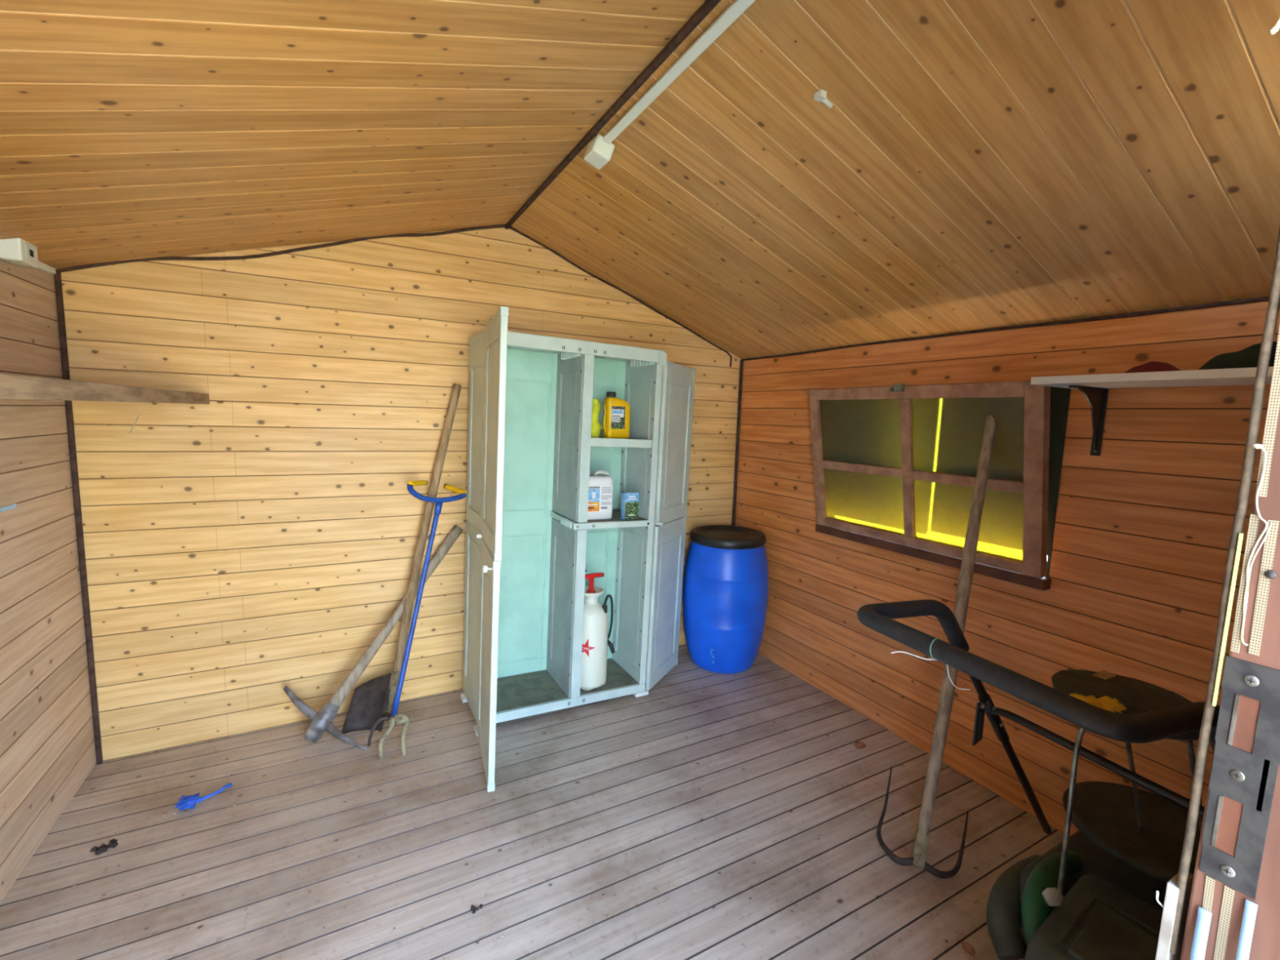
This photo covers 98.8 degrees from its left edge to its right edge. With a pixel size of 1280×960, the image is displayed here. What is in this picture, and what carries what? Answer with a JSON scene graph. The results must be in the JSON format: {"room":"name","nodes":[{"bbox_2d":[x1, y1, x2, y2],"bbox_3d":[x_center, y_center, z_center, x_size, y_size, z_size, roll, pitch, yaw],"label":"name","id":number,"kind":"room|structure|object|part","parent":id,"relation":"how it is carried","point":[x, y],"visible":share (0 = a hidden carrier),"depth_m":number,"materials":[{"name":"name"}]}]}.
{"room":"garden shed","nodes":[
{"label":"garden shed","id":0,"kind":"room"},
{"bbox_2d":[0,258,96,902],"bbox_3d":[-1.559,0.359,0.892,0.045,1.985,2.993,-2,7,-28],"label":"wall","id":1,"kind":"structure","parent":0,"point":[47,748],"depth_m":1.87,"materials":[{"name":"brown wood"}]},
{"bbox_2d":[0,503,17,512],"bbox_3d":[-1.975,0.091,1.700,0.004,0.013,0.160,-2,7,-28],"label":"strip","id":2,"kind":"object","parent":1,"relation":"attached to","point":[14,505],"visible":1,"depth_m":1.73,"materials":[{"name":"white plastic"}]},
{"bbox_2d":[0,238,56,274],"bbox_3d":[-2.064,-0.751,1.876,0.059,0.075,0.345,-2,7,-28],"label":"wall socket","id":3,"kind":"object","parent":1,"relation":"attached to","point":[20,252],"visible":0.99,"depth_m":1.75,"materials":[{"name":"white plastic"}]},
{"bbox_3d":[-1.985,-0.739,1.788,0.003,0.045,0.065,-2,7,-28],"label":"socket plate","id":4,"kind":"part","parent":3,"relation":"part of","materials":[{"name":"white plastic"}]},
{"bbox_2d":[0,373,209,404],"bbox_3d":[-1.606,-0.237,1.462,0.442,0.042,1.730,-2,7,-28],"label":"wooden plank","id":5,"kind":"object","parent":1,"relation":"attached to","point":[12,386],"visible":1,"depth_m":1.18,"materials":[{"name":"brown wood"}]},
{"bbox_2d":[0,0,706,268],"bbox_3d":[-0.710,-0.868,1.025,1.767,0.508,3.363,-2,7,-28],"label":"ceiling","id":6,"kind":"structure","parent":0,"point":[130,130],"depth_m":1.37,"materials":[{"name":"brown wood"}]},
{"bbox_2d":[505,0,720,229],"bbox_3d":[-0.013,-1.135,1.581,0.022,0.022,2.833,-2,7,-28],"label":"trim","id":7,"kind":"structure","parent":6,"relation":"attached to","point":[708,5],"depth_m":1.60,"materials":[{"name":"brown wood"}]},
{"bbox_2d":[55,227,741,760],"bbox_3d":[-0.795,-0.090,2.942,3.268,2.458,0.045,-2,7,-28],"label":"wall","id":8,"kind":"structure","parent":0,"point":[247,544],"depth_m":2.50,"materials":[{"name":"brown wood"}]},
{"bbox_2d":[53,270,102,764],"bbox_3d":[-2.218,0.197,2.171,0.018,1.975,0.018,1,7,-6],"label":"trim","id":9,"kind":"structure","parent":8,"relation":"attached to","point":[57,277],"depth_m":2.16,"materials":[{"name":"brown wood"}]},
{"bbox_2d":[128,414,139,432],"bbox_3d":[-2.043,-0.227,2.216,0.037,0.075,0.004,-2,7,-28],"label":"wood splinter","id":10,"kind":"object","parent":8,"relation":"attached to","point":[131,430],"visible":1,"depth_m":2.22,"materials":[{"name":"beige wood"}]},
{"bbox_2d":[55,224,505,272],"bbox_3d":[-1.434,-1.042,2.432,1.700,0.488,0.014,-2,7,-28],"label":"trim","id":11,"kind":"structure","parent":8,"relation":"attached to","point":[290,251],"depth_m":2.36,"materials":[{"name":"brown wood"}]},
{"bbox_2d":[509,226,732,366],"bbox_3d":[-0.043,-1.022,3.191,1.474,0.613,0.012,-2,7,-28],"label":"trim","id":12,"kind":"structure","parent":8,"relation":"attached to","point":[510,227],"depth_m":3.13,"materials":[{"name":"brown wood"}]},
{"bbox_2d":[731,360,743,525],"bbox_3d":[0.639,0.153,3.714,0.020,1.888,0.020,1,7,-6],"label":"trim","id":13,"kind":"structure","parent":8,"relation":"attached to","point":[740,393],"depth_m":3.66,"materials":[{"name":"brown wood"}]},
{"bbox_2d":[0,644,1063,959],"bbox_3d":[-0.131,1.321,1.790,3.368,0.040,3.023,-2,7,-28],"label":"floor","id":14,"kind":"structure","parent":0,"point":[776,833],"depth_m":1.93,"materials":[{"name":"wood"}]},
{"bbox_2d":[89,838,118,855],"bbox_3d":[-1.803,1.234,1.846,0.046,0.014,0.070,7,9,41],"label":"crumbs","id":15,"kind":"object","parent":14,"relation":"on","point":[113,843],"visible":1,"depth_m":1.84,"materials":[{"name":"black soil"}]},
{"bbox_2d":[175,782,231,810],"bbox_3d":[-1.655,1.200,2.088,0.079,0.032,0.178,8,9,42],"label":"brush","id":16,"kind":"object","parent":14,"relation":"on","point":[186,801],"visible":1,"depth_m":2.06,"materials":[{"name":"blue plastic"}]},
{"bbox_2d":[283,524,462,751],"bbox_3d":[-1.187,0.714,2.560,0.812,0.910,0.345,-3,8,-34],"label":"pickaxe","id":17,"kind":"object","parent":14,"relation":"on","point":[321,722],"visible":0.93,"depth_m":2.51,"materials":[{"name":"metal"}]},
{"bbox_3d":[-1.452,1.125,2.445,0.084,0.083,0.077,-2,7,-28],"label":"handle","id":18,"kind":"part","parent":17,"relation":"part of","materials":[{"name":"wood"}]},
{"bbox_2d":[341,383,461,733],"bbox_3d":[-1.126,0.347,2.629,0.600,1.634,0.178,-3,8,-37],"label":"spade","id":19,"kind":"object","parent":14,"relation":"on","point":[371,699],"visible":0.91,"depth_m":2.64,"materials":[{"name":"brown wood"}]},
{"bbox_3d":[-1.282,1.050,2.591,0.185,0.237,0.164,2,7,0],"label":"blade","id":20,"kind":"part","parent":19,"relation":"part of","materials":[{"name":"metal"}]},
{"bbox_2d":[386,669,400,711],"bbox_3d":[-1.183,1.008,2.642,0.047,0.193,0.081,7,8,36],"label":"socket","id":21,"kind":"object","parent":19,"relation":"attached to","point":[392,679],"depth_m":2.62,"materials":[{"name":"beige metal"}]},
{"bbox_3d":[-1.049,0.233,2.703,0.044,1.419,0.390,7,8,37],"label":"handle","id":22,"kind":"part","parent":19,"relation":"part of","materials":[{"name":"brown wood"}]},
{"bbox_2d":[367,480,466,759],"bbox_3d":[-1.030,0.591,2.538,0.196,1.178,0.527,4,7,19],"label":"fork","id":23,"kind":"object","parent":14,"relation":"on","point":[399,718],"visible":1,"depth_m":2.49,"materials":[{"name":"blue metal"}]},
{"bbox_2d":[470,904,483,913],"bbox_3d":[-0.498,1.298,1.667,0.029,0.009,0.037,7,8,39],"label":"clod","id":24,"kind":"object","parent":14,"relation":"on","point":[473,907],"visible":1,"depth_m":1.66,"materials":[{"name":"grey soil"}]},
{"bbox_2d":[72,761,1004,959],"bbox_3d":[-0.325,1.263,2.053,2.878,0.002,1.976,-2,7,-28],"label":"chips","id":25,"kind":"object","parent":14,"relation":"on","point":[501,935],"visible":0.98,"depth_m":1.92,"materials":[{"name":"brown wood"}]},
{"bbox_2d":[460,306,696,791],"bbox_3d":[-0.178,0.248,2.717,1.395,1.907,0.847,0,7,-29],"label":"tall cabinet","id":26,"kind":"object","parent":14,"relation":"on","point":[531,543],"visible":0.94,"depth_m":2.90,"materials":[{"name":"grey plastic"}]},
{"bbox_3d":[-0.790,0.233,2.649,0.024,1.814,0.380,0,7,-29],"label":"panel","id":27,"kind":"part","parent":26,"relation":"part of","materials":[{"name":"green plastic"}]},
{"bbox_3d":[-0.577,0.336,2.077,0.036,0.028,0.028,0,7,-29],"label":"door knob","id":28,"kind":"part","parent":26,"relation":"part of","materials":[{"name":"white plastic"}]},
{"bbox_3d":[-0.640,0.734,2.299,0.050,0.920,0.446,-1,7,-22],"label":"door","id":29,"kind":"part","parent":26,"relation":"part of","materials":[{"name":"green plastic"}]},
{"bbox_3d":[-0.590,-0.184,2.204,0.050,0.926,0.446,-1,7,-22],"label":"door","id":30,"kind":"part","parent":26,"relation":"part of","materials":[{"name":"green plastic"}]},
{"bbox_3d":[-0.497,0.208,3.011,0.839,1.770,0.016,0,7,-29],"label":"panel","id":31,"kind":"part","parent":26,"relation":"part of","materials":[{"name":"green plastic"}]},
{"bbox_2d":[496,657,638,712],"bbox_3d":[-0.455,1.107,2.940,0.839,0.033,0.354,0,7,-29],"label":"shelf","id":32,"kind":"object","parent":26,"relation":"attached to","point":[535,690],"depth_m":2.88,"materials":[{"name":"plastic"}]},
{"bbox_3d":[-0.365,1.128,2.776,0.885,0.045,0.020,0,7,-29],"label":"rail","id":33,"kind":"part","parent":26,"relation":"part of","materials":[{"name":"green plastic"}]},
{"bbox_3d":[-0.288,0.254,2.706,0.050,1.711,0.026,0,7,-29],"label":"post","id":34,"kind":"part","parent":26,"relation":"part of","materials":[{"name":"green plastic"}]},
{"bbox_2d":[591,398,604,437],"bbox_3d":[-0.237,-0.315,2.796,0.089,0.195,0.077,7,9,41],"label":"plastic bottle","id":35,"kind":"object","parent":26,"relation":"on","point":[596,427],"visible":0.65,"depth_m":2.77,"materials":[{"name":"plastic"}]},
{"bbox_2d":[580,568,615,690],"bbox_3d":[-0.240,0.716,2.934,0.238,0.761,0.190,-2,7,-28],"label":"sprayer","id":36,"kind":"object","parent":26,"relation":"on","point":[595,641],"visible":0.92,"depth_m":2.87,"materials":[{"name":"plastic"}]},
{"bbox_3d":[-0.266,0.837,2.933,0.186,0.519,0.186,-2,7,-28],"label":"tank","id":37,"kind":"part","parent":36,"relation":"part of","materials":[{"name":"plastic"}]},
{"bbox_3d":[-0.254,0.548,2.902,0.134,0.110,0.044,-2,7,-28],"label":"pump handle","id":38,"kind":"part","parent":36,"relation":"part of","materials":[{"name":"red plastic"}]},
{"bbox_2d":[587,470,613,519],"bbox_3d":[-0.231,0.075,2.849,0.169,0.248,0.111,-1,7,-23],"label":"jerrycan","id":39,"kind":"object","parent":26,"relation":"on","point":[600,486],"visible":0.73,"depth_m":2.81,"materials":[{"name":"white plastic"}]},
{"bbox_2d":[550,509,651,529],"bbox_3d":[-0.223,0.205,2.932,0.440,0.030,0.380,0,7,-29],"label":"shelf","id":40,"kind":"object","parent":26,"relation":"attached to","point":[558,517],"depth_m":2.80,"materials":[{"name":"white plastic"}]},
{"bbox_2d":[603,391,630,438],"bbox_3d":[-0.130,-0.336,2.851,0.162,0.238,0.077,-2,7,-28],"label":"oil bottle","id":41,"kind":"object","parent":26,"relation":"on","point":[616,414],"visible":1,"depth_m":2.82,"materials":[{"name":"yellow plastic"}]},
{"bbox_2d":[591,436,652,448],"bbox_3d":[-0.190,-0.207,2.913,0.390,0.042,0.348,0,7,-29],"label":"shelf","id":42,"kind":"object","parent":26,"relation":"attached to","point":[601,442],"depth_m":2.79,"materials":[{"name":"white plastic"}]},
{"bbox_2d":[620,491,639,519],"bbox_3d":[-0.053,0.135,2.887,0.086,0.140,0.041,-3,8,-33],"label":"carton","id":43,"kind":"object","parent":26,"relation":"on","point":[629,500],"visible":1,"depth_m":2.87,"materials":[{"name":"blue cardboard"}]},
{"bbox_2d":[624,495,639,519],"bbox_3d":[-0.042,0.145,2.872,0.084,0.123,0.001,-3,8,-33],"label":"print","id":44,"kind":"object","parent":43,"relation":"attached to","point":[631,502],"depth_m":2.87},
{"bbox_3d":[-0.033,0.230,3.060,0.024,1.814,0.380,0,7,-29],"label":"panel","id":45,"kind":"part","parent":26,"relation":"part of","materials":[{"name":"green plastic"}]},
{"bbox_3d":[0.100,0.231,2.881,0.039,0.026,0.026,0,7,-29],"label":"door knob","id":46,"kind":"part","parent":26,"relation":"part of","materials":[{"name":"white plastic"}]},
{"bbox_3d":[0.153,0.681,3.123,0.040,0.916,0.421,5,7,26],"label":"door","id":47,"kind":"part","parent":26,"relation":"part of","materials":[{"name":"green plastic"}]},
{"bbox_3d":[0.199,-0.198,3.032,0.040,0.863,0.420,5,7,26],"label":"door","id":48,"kind":"part","parent":26,"relation":"part of","materials":[{"name":"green plastic"}]},
{"bbox_2d":[682,524,768,673],"bbox_3d":[0.522,0.724,3.381,0.519,0.824,0.519,-2,7,-28],"label":"barrel","id":49,"kind":"object","parent":14,"relation":"on","point":[725,590],"visible":1,"depth_m":3.18,"materials":[{"name":"blue plastic"}]},
{"bbox_3d":[0.534,0.343,3.338,0.452,0.058,0.452,-2,7,-28],"label":"lid","id":50,"kind":"part","parent":49,"relation":"part of","materials":[{"name":"black plastic"}]},
{"bbox_2d":[854,741,866,749],"bbox_3d":[1.025,1.240,2.556,0.056,0.016,0.053,1,7,-6],"label":"dry leaf","id":51,"kind":"object","parent":14,"relation":"on","point":[859,744],"visible":1,"depth_m":2.56,"materials":[{"name":"brown plant"}]},
{"bbox_2d":[876,414,995,878],"bbox_3d":[1.127,0.528,2.003,0.267,1.559,0.627,7,8,38],"label":"two pronged hoe","id":52,"kind":"object","parent":14,"relation":"on","point":[919,850],"visible":0.95,"depth_m":1.95,"materials":[{"name":"metal"}]},
{"bbox_2d":[911,823,929,868],"bbox_3d":[0.958,1.247,1.875,0.049,0.132,0.071,4,7,19],"label":"socket","id":53,"kind":"object","parent":52,"relation":"attached to","point":[922,835],"depth_m":1.86,"materials":[{"name":"beige metal"}]},
{"bbox_3d":[1.168,0.477,2.001,0.043,1.454,0.572,7,9,40],"label":"handle","id":54,"kind":"part","parent":52,"relation":"part of","materials":[{"name":"brown wood"}]},
{"bbox_2d":[961,941,975,957],"bbox_3d":[0.945,1.352,1.579,0.036,0.011,0.034,7,8,38],"label":"dry leaf","id":55,"kind":"object","parent":14,"relation":"on","point":[966,947],"visible":1,"depth_m":1.58,"materials":[{"name":"brown plant"}]},
{"bbox_2d":[857,599,1220,959],"bbox_3d":[1.204,0.870,1.425,1.184,1.022,0.796,-2,7,-28],"label":"lawn mower","id":56,"kind":"object","parent":14,"relation":"on","point":[1109,909],"depth_m":1.41,"materials":[{"name":"black plastic"}]},
{"bbox_2d":[890,638,970,689],"bbox_3d":[0.678,0.424,1.256,0.192,0.134,0.046,2,7,1],"label":"tie","id":57,"kind":"object","parent":56,"relation":"attached to","point":[933,659],"visible":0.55,"depth_m":1.25,"materials":[{"name":"white plastic"}]},
{"bbox_3d":[1.198,1.131,1.262,0.255,0.017,0.335,-3,8,-34],"label":"box lid","id":58,"kind":"part","parent":56,"relation":"part of","materials":[{"name":"grey plastic"}]},
{"bbox_2d":[1041,669,1203,906],"bbox_3d":[1.280,0.833,1.474,0.464,0.576,0.323,-2,7,-28],"label":"stool","id":59,"kind":"object","parent":56,"relation":"on","point":[1104,690],"visible":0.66,"depth_m":1.44,"materials":[{"name":"black metal"}]},
{"bbox_3d":[1.124,0.848,1.413,0.068,0.515,0.020,0,7,-12],"label":"leg","id":60,"kind":"part","parent":59,"relation":"part of","materials":[{"name":"silver metal"}]},
{"bbox_3d":[1.281,0.582,1.441,0.316,0.025,0.316,-2,7,-28],"label":"seat","id":61,"kind":"part","parent":59,"relation":"part of","materials":[{"name":"black plastic"}]},
{"bbox_3d":[1.281,0.570,1.440,0.323,0.014,0.323,-2,7,-28],"label":"seat","id":62,"kind":"part","parent":59,"relation":"part of","materials":[{"name":"black plastic"}]},
{"bbox_3d":[1.375,0.814,1.532,0.241,0.454,0.013,-1,7,-26],"label":"leg","id":63,"kind":"part","parent":59,"relation":"part of","materials":[{"name":"silver metal"}]},
{"bbox_3d":[1.465,0.824,1.455,0.132,0.451,0.024,1,7,-4],"label":"leg","id":64,"kind":"part","parent":59,"relation":"part of","materials":[{"name":"silver metal"}]},
{"bbox_2d":[1062,781,1199,883],"bbox_3d":[1.534,1.050,1.631,0.444,0.028,0.444,-2,7,-28],"label":"seat pad","id":65,"kind":"object","parent":56,"relation":"on","point":[1104,813],"visible":0.62,"depth_m":1.64,"materials":[{"name":"black plastic"}]},
{"bbox_2d":[511,0,1279,359],"bbox_3d":[0.782,-0.868,1.836,1.627,0.599,3.363,-2,7,-28],"label":"ceiling","id":66,"kind":"structure","parent":0,"point":[972,165],"depth_m":1.52,"materials":[{"name":"brown wood"}]},
{"bbox_2d":[583,0,755,169],"bbox_3d":[0.257,-1.033,1.160,0.081,0.075,1.779,-2,7,-28],"label":"ceiling light","id":67,"kind":"object","parent":66,"relation":"attached to","point":[599,151],"visible":1,"depth_m":1.51,"materials":[{"name":"grey plastic"}]},
{"bbox_2d":[813,88,832,108],"bbox_3d":[0.476,-0.976,1.408,0.056,0.024,0.022,-2,7,-28],"label":"clip","id":68,"kind":"object","parent":66,"relation":"attached to","point":[820,95],"visible":1,"depth_m":1.40,"materials":[{"name":"white plastic"}]},
{"bbox_2d":[734,296,1279,836],"bbox_3d":[1.350,0.312,2.478,0.045,1.898,3.013,-2,7,-28],"label":"wall","id":69,"kind":"structure","parent":0,"point":[1144,525],"depth_m":2.05,"materials":[{"name":"brown wood"}]},
{"bbox_2d":[805,380,1071,590],"bbox_3d":[1.244,-0.069,2.489,0.311,0.842,1.230,-2,7,-28],"label":"window","id":70,"kind":"structure","parent":69,"relation":"in","point":[895,467],"depth_m":2.33,"materials":[{"name":"glass"},{"name":"dark wood"}]},
{"bbox_3d":[1.066,-0.234,2.668,0.060,0.320,0.490,-2,7,-28],"label":"pane","id":71,"kind":"part","parent":70,"relation":"part of","materials":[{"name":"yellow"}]},
{"bbox_3d":[1.109,0.096,2.735,0.052,0.276,0.490,-2,7,-28],"label":"pane","id":72,"kind":"part","parent":70,"relation":"part of","materials":[{"name":"yellow glass"}]},
{"bbox_3d":[1.285,0.326,2.563,0.110,0.043,1.130,-2,7,-28],"label":"sill","id":73,"kind":"part","parent":70,"relation":"part of","materials":[{"name":"brown wood"}]},
{"bbox_3d":[1.313,-0.175,2.214,0.060,0.320,0.470,-2,7,-28],"label":"pane","id":74,"kind":"part","parent":70,"relation":"part of","materials":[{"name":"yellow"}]},
{"bbox_3d":[1.355,0.156,2.281,0.052,0.276,0.470,-2,7,-28],"label":"pane","id":75,"kind":"part","parent":70,"relation":"part of","materials":[{"name":"yellow glass"}]},
{"bbox_2d":[1047,386,1067,554],"bbox_3d":[1.375,-0.116,2.554,0.015,0.757,1.230,-2,7,-28],"label":"shutter","id":76,"kind":"object","parent":70,"relation":"attached to","point":[1058,395],"depth_m":2.12,"materials":[{"name":"black wood"}]},
{"bbox_2d":[740,296,1269,360],"bbox_3d":[1.339,-0.628,2.382,0.012,0.021,2.833,-2,7,-28],"label":"trim","id":77,"kind":"structure","parent":69,"relation":"attached to","point":[1267,298],"depth_m":2.01,"materials":[{"name":"brown wood"}]},
{"bbox_2d":[1030,366,1273,455],"bbox_3d":[1.634,-0.170,1.544,0.310,0.257,0.845,-2,7,-28],"label":"wall shelf","id":78,"kind":"object","parent":69,"relation":"attached to","point":[1095,388],"visible":1,"depth_m":1.66,"materials":[{"name":"white laminate"}]},
{"bbox_2d":[1124,361,1181,373],"bbox_3d":[1.581,-0.340,1.685,0.170,0.045,0.164,-2,7,-28],"label":"rag","id":79,"kind":"object","parent":78,"relation":"on","point":[1151,366],"visible":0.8,"depth_m":1.65,"materials":[{"name":"fabric"}]},
{"bbox_2d":[1198,341,1277,369],"bbox_3d":[1.684,-0.333,1.496,0.200,0.080,0.250,-2,7,-28],"label":"folded cloth","id":80,"kind":"object","parent":78,"relation":"on","point":[1248,357],"visible":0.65,"depth_m":1.48,"materials":[{"name":"green fabric"}]},
{"bbox_3d":[0.570,0.241,0.430,3.358,2.458,0.045,-2,7,-28],"label":"wall","id":81,"kind":"structure","parent":0,"visible":0},
{"bbox_2d":[1155,16,1279,959],"bbox_3d":[0.830,0.484,0.656,0.777,1.920,0.117,-2,7,-28],"label":"door","id":82,"kind":"structure","parent":81,"relation":"in","point":[1228,908],"depth_m":0.45,"materials":[{"name":"red wood"}]},
{"bbox_3d":[0.502,0.247,0.450,0.001,0.194,0.052,-2,7,-28],"label":"strike plate","id":83,"kind":"part","parent":82,"relation":"part of","materials":[{"name":"grey metal"}]},
{"bbox_3d":[0.497,-0.358,0.424,0.006,0.021,0.014,-2,7,-28],"label":"cord","id":84,"kind":"part","parent":82,"relation":"part of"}
]}

